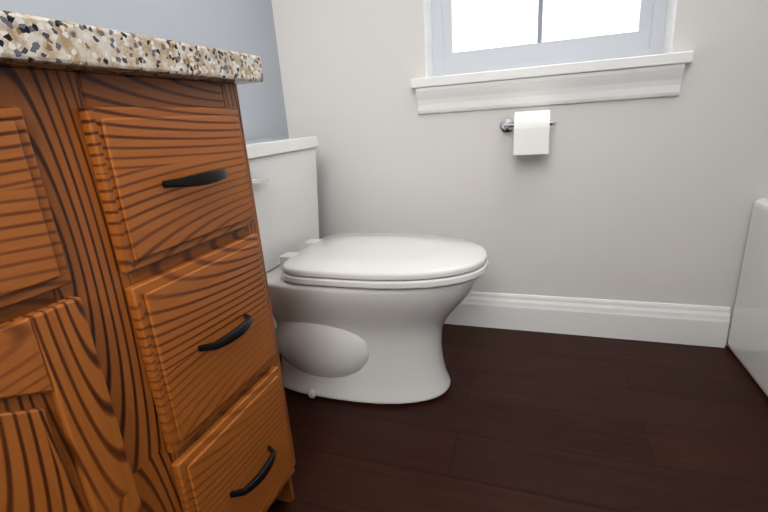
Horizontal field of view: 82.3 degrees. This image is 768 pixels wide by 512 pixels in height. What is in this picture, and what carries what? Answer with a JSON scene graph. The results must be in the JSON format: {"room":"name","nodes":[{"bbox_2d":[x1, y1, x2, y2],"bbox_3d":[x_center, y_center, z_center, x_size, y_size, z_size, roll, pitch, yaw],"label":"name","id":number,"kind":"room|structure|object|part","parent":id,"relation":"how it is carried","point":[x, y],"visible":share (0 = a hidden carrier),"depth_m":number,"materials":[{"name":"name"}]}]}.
{"room":"bathroom","nodes":[
{"label":"bathroom","id":0,"kind":"room"},
{"bbox_2d":[0,0,288,140],"bbox_3d":[-1.061,-0.357,-0.034,0.120,2.440,4.105,2,18,19],"label":"wall","id":1,"kind":"structure","parent":0,"point":[244,26],"depth_m":1.33,"materials":[{"name":"grey paint"}]},
{"bbox_2d":[267,324,767,511],"bbox_3d":[0.144,0.894,-0.042,2.490,0.100,4.105,2,18,19],"label":"floor","id":2,"kind":"structure","parent":0,"point":[509,420],"depth_m":1.12,"materials":[{"name":"brown wood"}]},
{"bbox_2d":[0,30,295,511],"bbox_3d":[-0.625,0.328,0.314,0.517,0.870,1.352,2,18,19],"label":"bathroom vanity","id":3,"kind":"object","parent":2,"relation":"on","point":[140,368],"depth_m":0.53,"materials":[{"name":"brown wood"}]},
{"bbox_2d":[0,10,260,65],"bbox_3d":[-0.662,-0.107,0.186,0.502,0.040,1.396,2,18,19],"label":"countertop","id":4,"kind":"structure","parent":3,"relation":"on","point":[14,22],"depth_m":0.47,"materials":[{"name":"stone"}]},
{"bbox_2d":[245,136,487,403],"bbox_3d":[-0.097,0.033,1.325,0.806,0.758,0.515,2,18,19],"label":"toilet","id":5,"kind":"object","parent":2,"relation":"on","point":[360,317],"visible":0.88,"depth_m":1.25,"materials":[{"name":"white ceramic"}]},
{"bbox_3d":[0.003,0.001,1.278,0.588,0.048,0.394,2,18,19],"label":"seat","id":6,"kind":"part","parent":5,"relation":"part of","materials":[{"name":"white plastic"}]},
{"bbox_2d":[728,198,767,396],"bbox_3d":[1.199,0.309,0.581,0.699,0.500,1.549,2,18,19],"label":"bathtub","id":7,"kind":"object","parent":2,"relation":"on","point":[748,340],"visible":0.98,"depth_m":1.28,"materials":[{"name":"white ceramic"}]},
{"bbox_2d":[271,0,767,345],"bbox_3d":[0.742,-0.906,1.312,2.370,2.440,0.200,2,18,19],"label":"wall","id":8,"kind":"structure","parent":0,"point":[648,200],"depth_m":1.50,"materials":[{"name":"white paint"}]},
{"bbox_2d":[500,110,556,154],"bbox_3d":[0.457,-0.396,1.408,0.177,0.129,0.117,2,18,19],"label":"toilet paper","id":9,"kind":"object","parent":8,"relation":"attached to","point":[531,131],"visible":1,"depth_m":1.36,"materials":[{"name":"white paper"}]},
{"bbox_2d":[423,0,677,76],"bbox_3d":[0.478,-1.188,1.300,0.731,1.180,0.180,2,18,19],"label":"window","id":10,"kind":"structure","parent":8,"relation":"in","point":[466,36],"depth_m":1.47,"materials":[{"name":"white"}]},
{"bbox_2d":[410,51,693,114],"bbox_3d":[0.504,-0.553,1.443,0.821,0.118,0.152,2,18,19],"label":"window sill","id":11,"kind":"structure","parent":8,"relation":"attached to","point":[644,77],"depth_m":1.37,"materials":[{"name":"white wood"}]},
{"bbox_2d":[444,291,729,347],"bbox_3d":[0.395,0.208,1.691,1.545,0.140,0.017,2,18,19],"label":"baseboard","id":12,"kind":"structure","parent":8,"relation":"attached to","point":[697,325],"depth_m":1.56,"materials":[{"name":"white wood"}]}
]}

